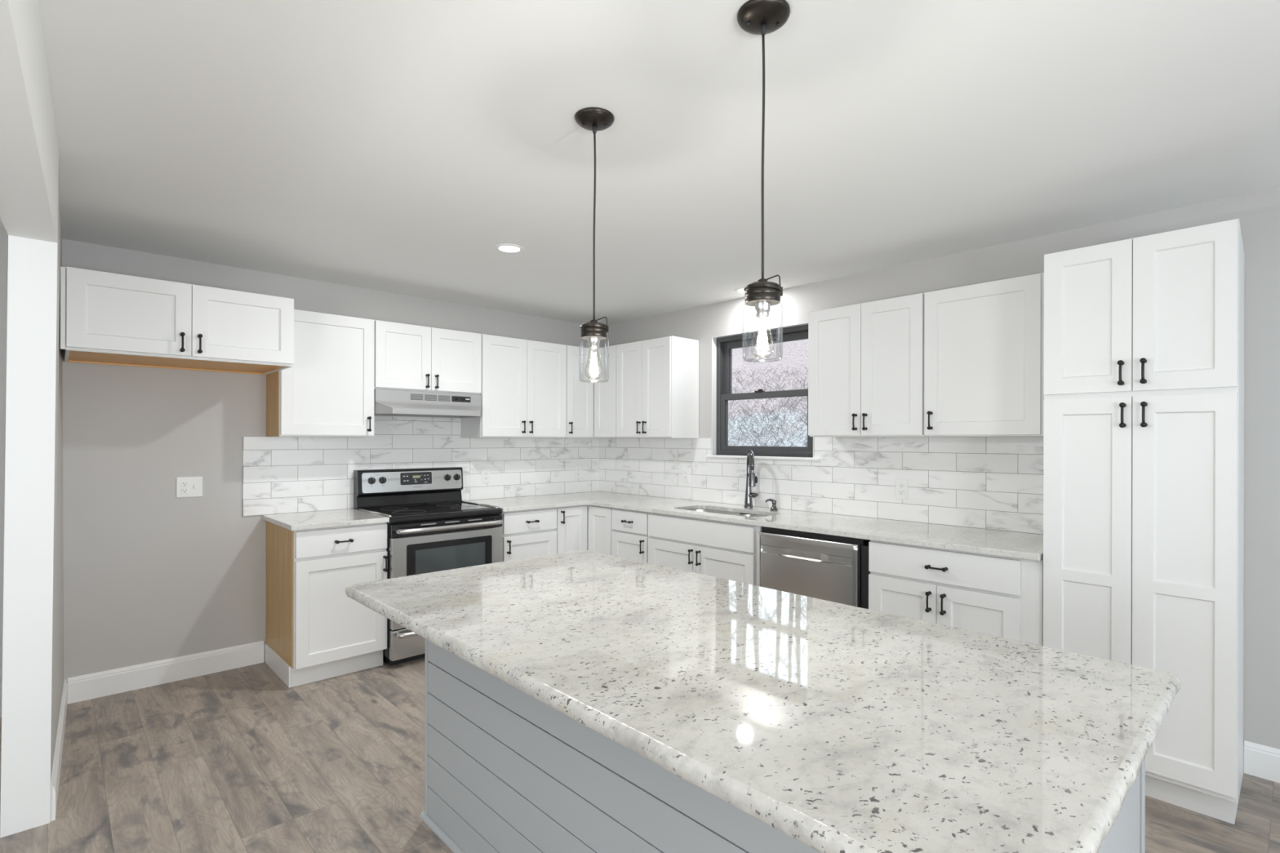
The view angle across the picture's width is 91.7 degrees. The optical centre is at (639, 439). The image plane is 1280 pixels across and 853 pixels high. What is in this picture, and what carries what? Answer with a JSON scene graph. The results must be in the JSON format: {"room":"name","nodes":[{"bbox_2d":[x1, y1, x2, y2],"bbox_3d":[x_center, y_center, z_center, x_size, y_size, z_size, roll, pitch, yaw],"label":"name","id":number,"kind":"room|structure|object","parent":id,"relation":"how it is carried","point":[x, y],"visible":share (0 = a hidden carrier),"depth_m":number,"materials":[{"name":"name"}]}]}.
{"room":"kitchen","nodes":[
{"label":"kitchen","id":0,"kind":"room"},
{"bbox_2d":[0,0,63,838],"bbox_3d":[-0.569,0.173,0.377,0.156,2.422,7.509,0,0,-41],"label":"wall","id":1,"kind":"structure","parent":0,"point":[33,637],"depth_m":2.19,"materials":[{"name":"white paint"}]},
{"bbox_2d":[49,678,67,821],"bbox_3d":[-2.562,1.313,2.748,0.014,0.132,1.321,0,0,-41],"label":"baseboard","id":2,"kind":"structure","parent":1,"relation":"attached to","point":[55,780],"depth_m":2.53,"materials":[{"name":"paint"}]},
{"bbox_2d":[0,228,589,717],"bbox_3d":[-2.956,0.167,3.384,7.260,2.422,0.150,0,0,-43],"label":"wall","id":3,"kind":"structure","parent":0,"point":[151,574],"depth_m":3.52,"materials":[{"name":"grey paint"}]},
{"bbox_2d":[67,640,264,703],"bbox_3d":[-2.661,1.312,3.551,0.896,0.132,0.014,0,0,-43],"label":"baseboard","id":4,"kind":"structure","parent":3,"relation":"attached to","point":[104,683],"depth_m":3.51,"materials":[{"name":"paint"}]},
{"bbox_2d":[60,266,293,374],"bbox_3d":[-2.440,-0.592,3.304,0.939,0.375,0.663,0,0,-43],"label":"upper cabinet","id":5,"kind":"object","parent":3,"relation":"attached to","point":[107,318],"visible":1,"depth_m":3.07,"materials":[{"name":"white paint"}]},
{"bbox_2d":[176,476,202,497],"bbox_3d":[-2.607,0.274,3.600,0.124,0.118,0.012,0,0,-43],"label":"outlet","id":6,"kind":"object","parent":3,"relation":"attached to","point":[186,486],"visible":1,"depth_m":3.60,"materials":[{"name":"white plastic"}]},
{"bbox_2d":[181,488,188,493],"bbox_3d":[-2.623,0.293,3.583,0.034,0.029,0.003,0,0,-43],"label":"receptacle","id":7,"kind":"object","parent":6,"relation":"attached to","point":[183,490],"depth_m":3.58,"materials":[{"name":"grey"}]},
{"bbox_2d":[181,481,188,486],"bbox_3d":[-2.623,0.254,3.583,0.034,0.029,0.003,0,0,-43],"label":"receptacle","id":8,"kind":"object","parent":6,"relation":"attached to","point":[183,483],"depth_m":3.58,"materials":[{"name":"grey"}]},
{"bbox_2d":[266,309,374,436],"bbox_3d":[-2.005,-0.398,3.923,0.542,0.759,0.358,0,0,-43],"label":"upper cabinet","id":9,"kind":"object","parent":3,"relation":"attached to","point":[327,390],"visible":0.94,"depth_m":3.82,"materials":[{"name":"white paint"}]},
{"bbox_2d":[242,415,599,516],"bbox_3d":[-1.393,0.106,4.742,2.803,0.728,0.010,0,0,-43],"label":"backsplash","id":10,"kind":"structure","parent":3,"relation":"attached to","point":[281,474],"depth_m":4.46,"materials":[{"name":"tile"}]},
{"bbox_2d":[481,468,489,483],"bbox_3d":[-1.213,0.284,4.898,0.072,0.118,0.009,0,0,-43],"label":"outlet","id":11,"kind":"object","parent":10,"relation":"attached to","point":[485,472],"visible":1,"depth_m":4.89,"materials":[{"name":"white plastic"}]},
{"bbox_2d":[373,389,481,417],"bbox_3d":[-1.500,-0.247,4.341,0.758,0.160,0.422,0,0,-43],"label":"range hood","id":12,"kind":"object","parent":3,"relation":"attached to","point":[387,402],"visible":0.92,"depth_m":4.22,"materials":[{"name":"silver metal"}]},
{"bbox_2d":[410,393,422,399],"bbox_3d":[-1.504,-0.288,4.192,0.086,0.040,0.002,0,0,-43],"label":"vent grille","id":13,"kind":"object","parent":12,"relation":"attached to","point":[413,396],"depth_m":4.19,"materials":[{"name":"grey metal"}]},
{"bbox_2d":[424,394,436,400],"bbox_3d":[-1.433,-0.288,4.259,0.086,0.040,0.002,0,0,-43],"label":"vent grille","id":14,"kind":"object","parent":12,"relation":"attached to","point":[427,397],"depth_m":4.26,"materials":[{"name":"grey metal"}]},
{"bbox_2d":[438,395,449,401],"bbox_3d":[-1.362,-0.288,4.326,0.086,0.040,0.002,0,0,-43],"label":"vent grille","id":15,"kind":"object","parent":12,"relation":"attached to","point":[441,397],"depth_m":4.32,"materials":[{"name":"grey metal"}]},
{"bbox_2d":[373,320,481,395],"bbox_3d":[-1.528,-0.552,4.372,0.759,0.448,0.358,0,0,-43],"label":"upper cabinet","id":16,"kind":"object","parent":3,"relation":"attached to","point":[408,357],"visible":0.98,"depth_m":4.24,"materials":[{"name":"white paint"}]},
{"bbox_2d":[461,333,566,438],"bbox_3d":[-0.972,-0.396,4.895,0.761,0.759,0.358,0,0,-43],"label":"upper cabinet","id":17,"kind":"object","parent":3,"relation":"attached to","point":[523,394],"visible":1,"depth_m":4.75,"materials":[{"name":"white paint"}]},
{"bbox_2d":[563,344,617,438],"bbox_3d":[-0.387,-0.394,5.274,0.604,0.759,0.606,0,0,-43],"label":"upper cabinet","id":18,"kind":"object","parent":3,"relation":"attached to","point":[591,397],"visible":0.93,"depth_m":5.14,"materials":[{"name":"white paint"}]},
{"bbox_2d":[0,0,1279,324],"bbox_3d":[-0.387,-1.097,0.545,7.410,0.120,7.800,0,0,-43],"label":"ceiling","id":19,"kind":"structure","parent":0,"point":[391,146],"depth_m":2.08,"materials":[{"name":"paint"}]},
{"bbox_2d":[494,243,524,253],"bbox_3d":[-0.707,-1.035,3.368,0.156,0.006,0.156,0,0,-43],"label":"recessed light","id":20,"kind":"object","parent":19,"relation":"in","point":[508,248],"visible":1,"depth_m":3.36,"materials":[{"name":"white plastic"}]},
{"bbox_2d":[574,106,614,373],"bbox_3d":[-0.147,-0.612,2.000,0.127,0.848,0.127,0,0,3],"label":"pendant light","id":21,"kind":"object","parent":19,"relation":"hanging from","point":[594,119],"visible":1,"depth_m":1.98,"materials":[{"name":"brown metal"}]},
{"bbox_2d":[587,337,599,348],"bbox_3d":[-0.148,-0.313,2.000,0.038,0.036,0.038,0,0,3],"label":"socket","id":22,"kind":"object","parent":21,"relation":"attached to","point":[593,342],"depth_m":1.99,"materials":[{"name":"silver metal"}]},
{"bbox_2d":[734,287,745,293],"bbox_3d":[0.733,-1.031,4.288,0.156,0.006,0.156,0,0,-43],"label":"recessed light","id":23,"kind":"object","parent":19,"relation":"in","point":[740,290],"visible":0.31,"depth_m":4.29,"materials":[{"name":"white plastic"}]},
{"bbox_2d":[737,0,790,349],"bbox_3d":[0.299,-0.614,1.511,0.127,0.841,0.127,0,0,3],"label":"pendant light","id":24,"kind":"object","parent":19,"relation":"hanging from","point":[757,17],"visible":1,"depth_m":1.50,"materials":[{"name":"brown metal"}]},
{"bbox_2d":[754,301,770,317],"bbox_3d":[0.298,-0.318,1.511,0.038,0.036,0.038,0,0,3],"label":"bulb","id":25,"kind":"object","parent":24,"relation":"attached to","point":[762,308],"depth_m":1.50,"materials":[{"name":"clear glass"}]},
{"bbox_2d":[0,657,1279,852],"bbox_3d":[-0.394,1.444,0.545,7.410,0.120,7.800,0,0,-43],"label":"floor","id":26,"kind":"structure","parent":0,"point":[238,760],"depth_m":2.56,"materials":[{"name":"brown wood"}]},
{"bbox_2d":[264,520,387,688],"bbox_3d":[-1.918,0.939,3.799,0.518,0.883,0.663,0,0,-43],"label":"base cabinet","id":27,"kind":"object","parent":26,"relation":"on","point":[315,632],"visible":0.98,"depth_m":3.58,"materials":[{"name":"white paint"}]},
{"bbox_2d":[262,508,389,530],"bbox_3d":[-1.922,0.481,3.796,0.532,0.030,0.644,0,0,-43],"label":"countertop","id":28,"kind":"structure","parent":27,"relation":"on","point":[350,517],"depth_m":3.68,"materials":[{"name":"stone"}]},
{"bbox_2d":[353,466,502,665],"bbox_3d":[-1.414,0.794,4.203,0.764,1.176,0.730,0,0,-43],"label":"range","id":29,"kind":"object","parent":26,"relation":"on","point":[431,529],"visible":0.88,"depth_m":4.07,"materials":[{"name":"silver metal"}]},
{"bbox_2d":[357,501,502,524],"bbox_3d":[-1.413,0.482,4.202,0.764,0.052,0.562,0,0,-43],"label":"cooktop","id":30,"kind":"object","parent":29,"relation":"in","point":[397,512],"depth_m":4.13,"materials":[{"name":"black glass"}]},
{"bbox_2d":[499,507,556,561],"bbox_3d":[-0.983,0.941,4.678,0.453,0.883,0.663,0,0,-43],"label":"base cabinet","id":31,"kind":"object","parent":26,"relation":"on","point":[531,533],"visible":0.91,"depth_m":4.45,"materials":[{"name":"white paint"}]},
{"bbox_2d":[555,505,613,555],"bbox_3d":[-0.401,0.943,5.059,0.913,0.883,0.905,0,0,-43],"label":"base cabinet","id":32,"kind":"object","parent":26,"relation":"on","point":[579,527],"visible":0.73,"depth_m":4.72,"materials":[{"name":"white paint"}]},
{"bbox_2d":[463,491,1043,560],"bbox_3d":[0.373,0.488,3.886,1.376,0.030,3.656,0,0,-43],"label":"countertop","id":33,"kind":"structure","parent":32,"relation":"on","point":[1028,546],"depth_m":3.56,"materials":[{"name":"stone"}]},
{"bbox_2d":[689,509,765,516],"bbox_3d":[0.570,0.605,4.158,0.366,0.202,0.764,0,0,-43],"label":"sink","id":34,"kind":"object","parent":33,"relation":"in","point":[700,510],"visible":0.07,"depth_m":4.36,"materials":[{"name":"silver metal"}]},
{"bbox_2d":[743,450,758,507],"bbox_3d":[0.773,0.273,4.269,0.088,0.401,0.225,0,0,0],"label":"faucet","id":35,"kind":"object","parent":33,"relation":"on","point":[751,479],"visible":1,"depth_m":4.32,"materials":[{"name":"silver metal"}]},
{"bbox_2d":[764,498,777,511],"bbox_3d":[0.883,0.433,4.170,0.085,0.080,0.052,0,0,13],"label":"soap dispenser","id":36,"kind":"object","parent":33,"relation":"on","point":[774,508],"visible":1,"depth_m":4.15,"materials":[{"name":"black metal"}]},
{"bbox_2d":[611,507,649,563],"bbox_3d":[0.134,0.945,4.673,0.663,0.883,0.384,0,0,-43],"label":"base cabinet","id":37,"kind":"object","parent":26,"relation":"on","point":[629,535],"visible":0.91,"depth_m":4.46,"materials":[{"name":"white paint"}]},
{"bbox_2d":[648,512,761,586],"bbox_3d":[0.587,0.946,4.191,0.663,0.883,0.934,0,0,-43],"label":"base cabinet","id":38,"kind":"object","parent":26,"relation":"on","point":[730,551],"visible":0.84,"depth_m":3.95,"materials":[{"name":"white paint"}]},
{"bbox_2d":[419,639,1145,852],"bbox_3d":[0.134,0.961,1.801,0.718,0.850,1.984,0,0,-43],"label":"kitchen island","id":39,"kind":"object","parent":26,"relation":"on","point":[506,771],"visible":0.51,"depth_m":1.71,"materials":[{"name":"grey wood"}]},
{"bbox_2d":[345,550,1181,852],"bbox_3d":[0.072,0.517,1.733,1.058,0.034,2.078,0,0,-43],"label":"island countertop","id":40,"kind":"structure","parent":39,"relation":"on","point":[837,727],"depth_m":1.22,"materials":[{"name":"white stone"}]},
{"bbox_2d":[759,526,870,608],"bbox_3d":[1.133,0.949,3.595,0.650,0.880,0.669,0,0,-43],"label":"dishwasher","id":41,"kind":"object","parent":26,"relation":"on","point":[828,567],"visible":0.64,"depth_m":3.34,"materials":[{"name":"silver metal"}]},
{"bbox_2d":[868,540,1043,645],"bbox_3d":[1.632,0.949,3.079,0.663,0.883,0.759,0,0,-43],"label":"base cabinet","id":42,"kind":"object","parent":26,"relation":"on","point":[1002,597],"visible":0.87,"depth_m":2.83,"materials":[{"name":"white paint"}]},
{"bbox_2d":[1043,218,1244,824],"bbox_3d":[2.098,0.307,2.585,0.663,2.168,0.589,0,0,-43],"label":"pantry cabinet","id":43,"kind":"object","parent":26,"relation":"on","point":[1144,335],"visible":0.94,"depth_m":2.34,"materials":[{"name":"white paint"}]},
{"bbox_2d":[599,186,1279,771],"bbox_3d":[2.251,0.181,3.028,0.160,2.422,7.500,0,0,-43],"label":"wall","id":44,"kind":"structure","parent":0,"point":[1258,213],"depth_m":2.60,"materials":[{"name":"grey paint"}]},
{"bbox_2d":[616,335,698,438],"bbox_3d":[0.119,-0.393,4.915,0.358,0.759,0.604,0,0,-43],"label":"upper cabinet","id":45,"kind":"object","parent":44,"relation":"attached to","point":[657,380],"visible":1,"depth_m":4.75,"materials":[{"name":"white paint"}]},
{"bbox_2d":[706,322,820,460],"bbox_3d":[0.892,-0.323,4.432,0.169,0.914,0.954,0,0,-43],"label":"window","id":46,"kind":"structure","parent":44,"relation":"in","point":[722,346],"depth_m":4.60,"materials":[{"name":"plastic"}]},
{"bbox_2d":[599,436,1043,534],"bbox_3d":[0.882,0.228,4.360,0.010,0.492,3.662,0,0,-43],"label":"backsplash","id":47,"kind":"structure","parent":44,"relation":"attached to","point":[984,482],"depth_m":3.79,"materials":[{"name":"tile"}]},
{"bbox_2d":[682,466,689,482],"bbox_3d":[0.361,0.277,4.900,0.009,0.118,0.072,0,0,-43],"label":"outlet","id":48,"kind":"object","parent":47,"relation":"attached to","point":[686,471],"visible":1,"depth_m":4.90,"materials":[{"name":"white plastic"}]},
{"bbox_2d":[895,479,907,499],"bbox_3d":[1.535,0.290,3.651,0.009,0.118,0.072,0,0,-43],"label":"outlet","id":49,"kind":"object","parent":47,"relation":"attached to","point":[901,485],"visible":1,"depth_m":3.65,"materials":[{"name":"white plastic"}]},
{"bbox_2d":[897,489,904,494],"bbox_3d":[1.533,0.309,3.649,0.003,0.029,0.034,0,0,-43],"label":"receptacle","id":50,"kind":"object","parent":49,"relation":"attached to","point":[900,491],"depth_m":3.65,"materials":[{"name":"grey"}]},
{"bbox_2d":[897,483,904,488],"bbox_3d":[1.533,0.270,3.649,0.003,0.029,0.034,0,0,-43],"label":"receptacle","id":51,"kind":"object","parent":49,"relation":"attached to","point":[900,485],"depth_m":3.65,"materials":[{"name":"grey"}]},
{"bbox_2d":[808,293,924,436],"bbox_3d":[1.353,-0.396,3.603,0.358,0.757,0.683,0,0,-43],"label":"upper cabinet","id":52,"kind":"object","parent":44,"relation":"attached to","point":[866,360],"visible":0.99,"depth_m":3.48,"materials":[{"name":"white paint"}]},
{"bbox_2d":[924,272,1044,436],"bbox_3d":[1.798,-0.395,3.129,0.358,0.757,0.610,0,0,-43],"label":"upper cabinet","id":53,"kind":"object","parent":44,"relation":"attached to","point":[984,343],"visible":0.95,"depth_m":3.04,"materials":[{"name":"white paint"}]},
{"bbox_2d":[1244,740,1279,782],"bbox_3d":[3.640,1.329,1.419,0.014,0.132,3.248,0,0,-43],"label":"baseboard","id":54,"kind":"structure","parent":44,"relation":"attached to","point":[1260,761],"depth_m":2.56,"materials":[{"name":"paint"}]},
{"label":"outside","id":55,"kind":"structure","parent":0,"visible":0},
{"bbox_2d":[728,338,808,446],"bbox_3d":[5.353,-2.447,24.806,34.000,8.412,44.000,0,0,-43],"label":"window view","id":56,"kind":"object","parent":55,"point":[794,353],"visible":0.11,"depth_m":19.73,"materials":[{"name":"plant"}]},
{"bbox_2d":[728,364,808,446],"bbox_3d":[3.591,-0.849,15.774,4.672,3.629,16.087,0,0,5],"label":"dry brush","id":57,"kind":"object","parent":56,"relation":"on","point":[737,380],"visible":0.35,"depth_m":14.57,"materials":[{"name":"plant"}]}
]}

